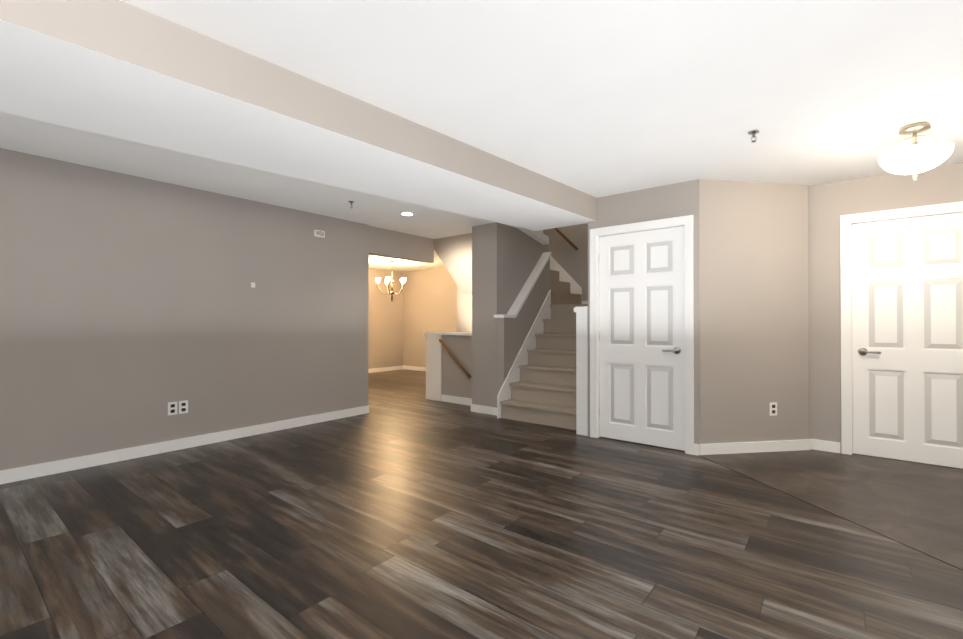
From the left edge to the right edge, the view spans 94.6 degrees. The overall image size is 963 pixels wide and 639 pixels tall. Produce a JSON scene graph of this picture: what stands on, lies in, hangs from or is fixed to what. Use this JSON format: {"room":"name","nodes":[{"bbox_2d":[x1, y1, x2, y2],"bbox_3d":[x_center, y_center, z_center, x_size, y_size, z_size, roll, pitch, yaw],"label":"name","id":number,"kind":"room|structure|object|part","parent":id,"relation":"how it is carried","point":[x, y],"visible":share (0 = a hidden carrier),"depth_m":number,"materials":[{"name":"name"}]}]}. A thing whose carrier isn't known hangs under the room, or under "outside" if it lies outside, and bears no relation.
{"room":"empty living room","nodes":[
{"label":"empty living room","id":0,"kind":"room"},
{"bbox_2d":[0,148,433,470],"bbox_3d":[-3.495,-0.026,3.225,0.160,2.400,8.820,0,0,39],"label":"wall","id":1,"kind":"structure","parent":0,"point":[131,306],"depth_m":3.93,"materials":[{"name":"paint"}]},
{"bbox_2d":[168,400,187,415],"bbox_3d":[-2.749,0.799,4.022,0.010,0.116,0.157,0,0,39],"label":"outlet","id":2,"kind":"object","parent":1,"relation":"attached to","point":[172,407],"visible":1,"depth_m":4.01,"materials":[{"name":"white plastic"}]},
{"bbox_2d":[0,405,368,483],"bbox_3d":[-3.804,1.123,2.692,0.013,0.095,7.613,0,0,39],"label":"baseboard","id":3,"kind":"structure","parent":1,"relation":"attached to","point":[39,470],"depth_m":3.90,"materials":[{"name":"white wood"}]},
{"bbox_2d":[314,229,324,237],"bbox_3d":[-1.869,-0.991,5.126,0.024,0.075,0.130,0,0,39],"label":"door chime","id":4,"kind":"object","parent":1,"relation":"attached to","point":[318,233],"visible":1,"depth_m":5.11,"materials":[{"name":"white plastic"}]},
{"bbox_2d":[368,268,403,368],"bbox_3d":[-3.160,0.015,9.482,0.120,2.400,3.820,0,0,39],"label":"wall","id":5,"kind":"structure","parent":0,"point":[385,330],"depth_m":10.48,"materials":[{"name":"paint"}]},
{"bbox_2d":[368,365,403,372],"bbox_3d":[-3.108,1.167,9.433,0.013,0.095,3.820,0,0,39],"label":"baseboard","id":6,"kind":"structure","parent":5,"relation":"attached to","point":[382,369],"depth_m":10.48,"materials":[{"name":"white wood"}]},
{"bbox_2d":[403,267,456,366],"bbox_3d":[-0.610,0.018,9.968,3.500,2.400,0.120,0,0,39],"label":"wall","id":7,"kind":"structure","parent":0,"point":[429,300],"depth_m":10.48,"materials":[{"name":"paint"}]},
{"bbox_2d":[404,365,425,370],"bbox_3d":[-0.594,1.169,9.861,3.350,0.095,0.013,0,0,39],"label":"baseboard","id":8,"kind":"structure","parent":7,"relation":"attached to","point":[405,367],"depth_m":10.64,"materials":[{"name":"white wood"}]},
{"bbox_2d":[434,233,471,293],"bbox_3d":[-0.116,-0.814,6.688,1.130,0.780,0.800,0,0,39],"label":"slope","id":9,"kind":"object","parent":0,"point":[454,253],"visible":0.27,"depth_m":6.75,"materials":[{"name":"paint"}]},
{"bbox_2d":[442,335,471,398],"bbox_3d":[-0.341,0.710,6.397,1.128,0.970,0.120,0,0,39],"label":"wall","id":10,"kind":"structure","parent":0,"point":[456,382],"depth_m":6.32,"materials":[{"name":"paint"}]},
{"bbox_2d":[426,335,441,400],"bbox_3d":[-0.713,0.711,6.604,0.310,0.970,0.020,0,0,39],"label":"trim","id":11,"kind":"structure","parent":10,"relation":"attached to","point":[433,368],"depth_m":6.59,"materials":[{"name":"white wood"}]},
{"bbox_2d":[424,332,471,335],"bbox_3d":[-0.358,0.205,6.414,1.166,0.040,0.190,0,0,39],"label":"trim","id":12,"kind":"structure","parent":10,"relation":"on","point":[450,333],"depth_m":6.37,"materials":[{"name":"white wood"}]},
{"bbox_2d":[439,339,471,377],"bbox_3d":[-0.370,0.544,6.289,0.607,0.532,0.077,0,0,39],"label":"handrail","id":13,"kind":"object","parent":10,"relation":"attached to","point":[456,360],"visible":1,"depth_m":6.25,"materials":[{"name":"brown wood"}]},
{"bbox_2d":[441,395,471,404],"bbox_3d":[-0.273,1.146,6.238,0.810,0.095,0.040,0,0,39],"label":"baseboard","id":14,"kind":"structure","parent":10,"relation":"attached to","point":[445,398],"depth_m":6.32,"materials":[{"name":"white wood"}]},
{"bbox_2d":[457,286,462,331],"bbox_3d":[-0.034,-1.296,7.796,0.120,5.000,1.030,0,0,39],"label":"wall","id":15,"kind":"structure","parent":0,"point":[459,311],"depth_m":7.39,"materials":[{"name":"paint"}]},
{"bbox_2d":[0,369,962,638],"bbox_3d":[-1.494,1.224,3.272,10.700,0.100,11.800,0,0,39],"label":"floor","id":16,"kind":"structure","parent":0,"point":[404,507],"depth_m":2.29,"materials":[{"name":"brown wood"}]},
{"bbox_2d":[500,304,587,429],"bbox_3d":[1.384,0.491,5.858,1.186,1.400,2.242,0,0,39],"label":"flight","id":17,"kind":"object","parent":16,"relation":"on","point":[543,390],"visible":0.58,"depth_m":5.42,"materials":[{"name":"carpet"}]},
{"bbox_2d":[550,270,581,304],"bbox_3d":[0.687,-1.100,7.287,1.639,1.800,0.892,0,0,39],"label":"stair","id":18,"kind":"structure","parent":17,"relation":"on","point":[561,294],"depth_m":6.87,"materials":[{"name":"carpet"}]},
{"bbox_2d":[574,306,587,435],"bbox_3d":[1.063,0.525,4.603,0.153,1.315,0.165,0,0,39],"label":"newel post","id":19,"kind":"object","parent":16,"relation":"on","point":[581,370],"visible":0.79,"depth_m":4.55,"materials":[{"name":"white wood"}]},
{"bbox_2d":[0,0,962,271],"bbox_3d":[-1.435,-1.275,3.330,10.500,0.100,11.540,0,0,39],"label":"ceiling","id":20,"kind":"structure","parent":0,"point":[598,98],"depth_m":2.35,"materials":[{"name":"paint"}]},
{"bbox_2d":[0,0,596,230],"bbox_3d":[-2.249,-1.131,1.714,1.920,0.250,8.600,0,0,39],"label":"ceiling beam","id":21,"kind":"structure","parent":20,"relation":"attached to","point":[120,69],"depth_m":2.24,"materials":[{"name":"paint"}]},
{"bbox_2d":[375,261,406,300],"bbox_3d":[-1.806,-0.778,9.066,0.648,0.820,0.625,0,0,39],"label":"dining chandelier","id":22,"kind":"object","parent":20,"relation":"hanging from","point":[388,279],"visible":1,"depth_m":9.00,"materials":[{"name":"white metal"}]},
{"bbox_2d":[400,211,414,215],"bbox_3d":[-0.849,-1.209,5.075,0.170,0.013,0.170,0,0,39],"label":"recessed light","id":23,"kind":"object","parent":20,"relation":"in","point":[405,213],"visible":0.96,"depth_m":5.05,"materials":[{"name":"white"}]},
{"bbox_2d":[748,130,759,142],"bbox_3d":[1.780,-1.194,2.901,0.064,0.068,0.064,0,0,39],"label":"sprinkler","id":24,"kind":"object","parent":20,"relation":"attached to","point":[753,132],"visible":0.98,"depth_m":2.90,"materials":[{"name":"silver metal"}]},
{"bbox_2d":[878,122,954,179],"bbox_3d":[2.756,-1.059,2.825,0.350,0.341,0.350,0,0,39],"label":"pendant lamp","id":25,"kind":"object","parent":20,"relation":"hanging from","point":[915,157],"visible":1,"depth_m":2.76,"materials":[{"name":"beige glass"}]},
{"bbox_2d":[463,229,546,331],"bbox_3d":[0.327,-1.302,6.926,1.530,5.000,0.120,0,0,39],"label":"wall","id":26,"kind":"structure","parent":0,"point":[467,312],"depth_m":7.27,"materials":[{"name":"paint"}]},
{"bbox_2d":[472,222,542,407],"bbox_3d":[0.382,-0.008,6.081,0.400,2.400,1.120,0,0,39],"label":"wall","id":27,"kind":"structure","parent":0,"point":[505,258],"depth_m":5.67,"materials":[{"name":"paint"}]},
{"bbox_2d":[468,401,496,415],"bbox_3d":[0.067,1.142,5.601,0.523,0.095,0.013,0,0,39],"label":"baseboard","id":28,"kind":"structure","parent":27,"relation":"attached to","point":[474,408],"depth_m":5.63,"materials":[{"name":"white wood"}]},
{"bbox_2d":[515,226,548,244],"bbox_3d":[0.686,-1.198,6.101,0.140,0.240,0.718,0,0,39],"label":"trim","id":29,"kind":"structure","parent":27,"relation":"attached to","point":[541,237],"depth_m":6.13,"materials":[{"name":"white paint"}]},
{"bbox_2d":[497,258,549,394],"bbox_3d":[0.582,0.136,5.920,0.108,2.110,1.120,0,0,39],"label":"wall","id":30,"kind":"structure","parent":0,"point":[512,333],"depth_m":5.68,"materials":[{"name":"paint"}]},
{"bbox_2d":[494,252,550,317],"bbox_3d":[0.572,-0.493,5.909,0.155,0.948,1.153,0,0,39],"label":"trim","id":31,"kind":"structure","parent":30,"relation":"on","point":[521,298],"depth_m":5.91,"materials":[{"name":"white wood"}]},
{"bbox_2d":[497,290,550,417],"bbox_3d":[0.588,0.381,5.825,0.015,1.620,1.260,0,0,39],"label":"skirt","id":32,"kind":"object","parent":30,"relation":"attached to","point":[513,375],"visible":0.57,"depth_m":5.79,"materials":[{"name":"white wood"}]},
{"bbox_2d":[547,223,587,300],"bbox_3d":[1.442,-1.299,7.354,2.980,5.000,0.120,0,0,39],"label":"wall","id":33,"kind":"structure","parent":0,"point":[570,260],"depth_m":7.23,"materials":[{"name":"paint"}]},
{"bbox_2d":[554,228,577,250],"bbox_3d":[0.964,-1.863,7.600,1.520,1.520,0.077,0,0,39],"label":"handrail","id":34,"kind":"object","parent":33,"relation":"attached to","point":[566,239],"visible":0.23,"depth_m":7.22,"materials":[{"name":"brown wood"}]},
{"bbox_2d":[550,256,581,293],"bbox_3d":[0.970,-1.177,7.643,1.640,1.960,0.014,0,0,39],"label":"skirt","id":35,"kind":"object","parent":33,"relation":"attached to","point":[575,287],"visible":0.21,"depth_m":7.30,"materials":[{"name":"white wood"}]},
{"bbox_2d":[588,179,700,443],"bbox_3d":[1.523,-0.020,4.224,1.040,2.400,0.120,0,0,39],"label":"wall","id":36,"kind":"structure","parent":0,"point":[666,201],"depth_m":4.04,"materials":[{"name":"paint"}]},
{"bbox_2d":[599,226,684,450],"bbox_3d":[1.492,0.169,4.210,0.822,2.007,0.089,0,0,39],"label":"closet door","id":37,"kind":"structure","parent":36,"relation":"in","point":[642,329],"depth_m":4.19,"materials":[{"name":"white wood"}]},
{"bbox_3d":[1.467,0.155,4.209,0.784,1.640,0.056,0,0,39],"label":"handle","id":38,"kind":"part","parent":37,"relation":"part of","materials":[{"name":"silver metal"}]},
{"bbox_2d":[590,215,693,454],"bbox_3d":[1.509,0.134,4.221,0.964,2.092,0.136,0,0,39],"label":"door frame","id":39,"kind":"structure","parent":36,"relation":"attached to","point":[686,222],"depth_m":4.10,"materials":[{"name":"white wood"}]},
{"bbox_2d":[700,180,808,443],"bbox_3d":[2.413,-0.021,4.004,1.100,2.400,0.120,0,0,-8],"label":"wall","id":40,"kind":"structure","parent":0,"point":[754,347],"depth_m":3.94,"materials":[{"name":"paint"}]},
{"bbox_2d":[698,439,809,454],"bbox_3d":[2.420,1.131,3.930,1.097,0.095,0.013,0,0,-8],"label":"baseboard","id":41,"kind":"structure","parent":40,"relation":"attached to","point":[749,447],"depth_m":3.92,"materials":[{"name":"white wood"}]},
{"bbox_2d":[769,402,776,415],"bbox_3d":[2.604,0.799,3.963,0.072,0.116,0.010,0,0,-8],"label":"outlet","id":42,"kind":"object","parent":40,"relation":"attached to","point":[772,408],"visible":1,"depth_m":3.96,"materials":[{"name":"white plastic"}]},
{"bbox_2d":[699,449,962,569],"bbox_3d":[2.525,1.192,2.361,2.880,0.053,3.310,0,0,39],"label":"floor","id":43,"kind":"structure","parent":0,"point":[916,506],"depth_m":3.06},
{"bbox_2d":[808,162,962,452],"bbox_3d":[3.829,-0.025,3.459,2.200,2.400,0.120,0,0,39],"label":"wall","id":44,"kind":"structure","parent":0,"point":[830,204],"depth_m":3.94,"materials":[{"name":"paint"}]},
{"bbox_2d":[840,201,962,454],"bbox_3d":[3.561,0.131,3.659,0.934,2.092,0.136,0,0,39],"label":"door frame","id":45,"kind":"structure","parent":44,"relation":"attached to","point":[846,221],"depth_m":3.87,"materials":[{"name":"white wood"}]},
{"bbox_2d":[851,212,962,468],"bbox_3d":[3.554,0.165,3.640,0.792,2.007,0.089,0,0,39],"label":"entry door","id":46,"kind":"structure","parent":44,"relation":"in","point":[907,339],"depth_m":3.67,"materials":[{"name":"white wood"}]},
{"bbox_3d":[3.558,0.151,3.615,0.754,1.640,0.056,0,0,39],"label":"handle","id":47,"kind":"part","parent":46,"relation":"part of","materials":[{"name":"silver metal"}]}
]}

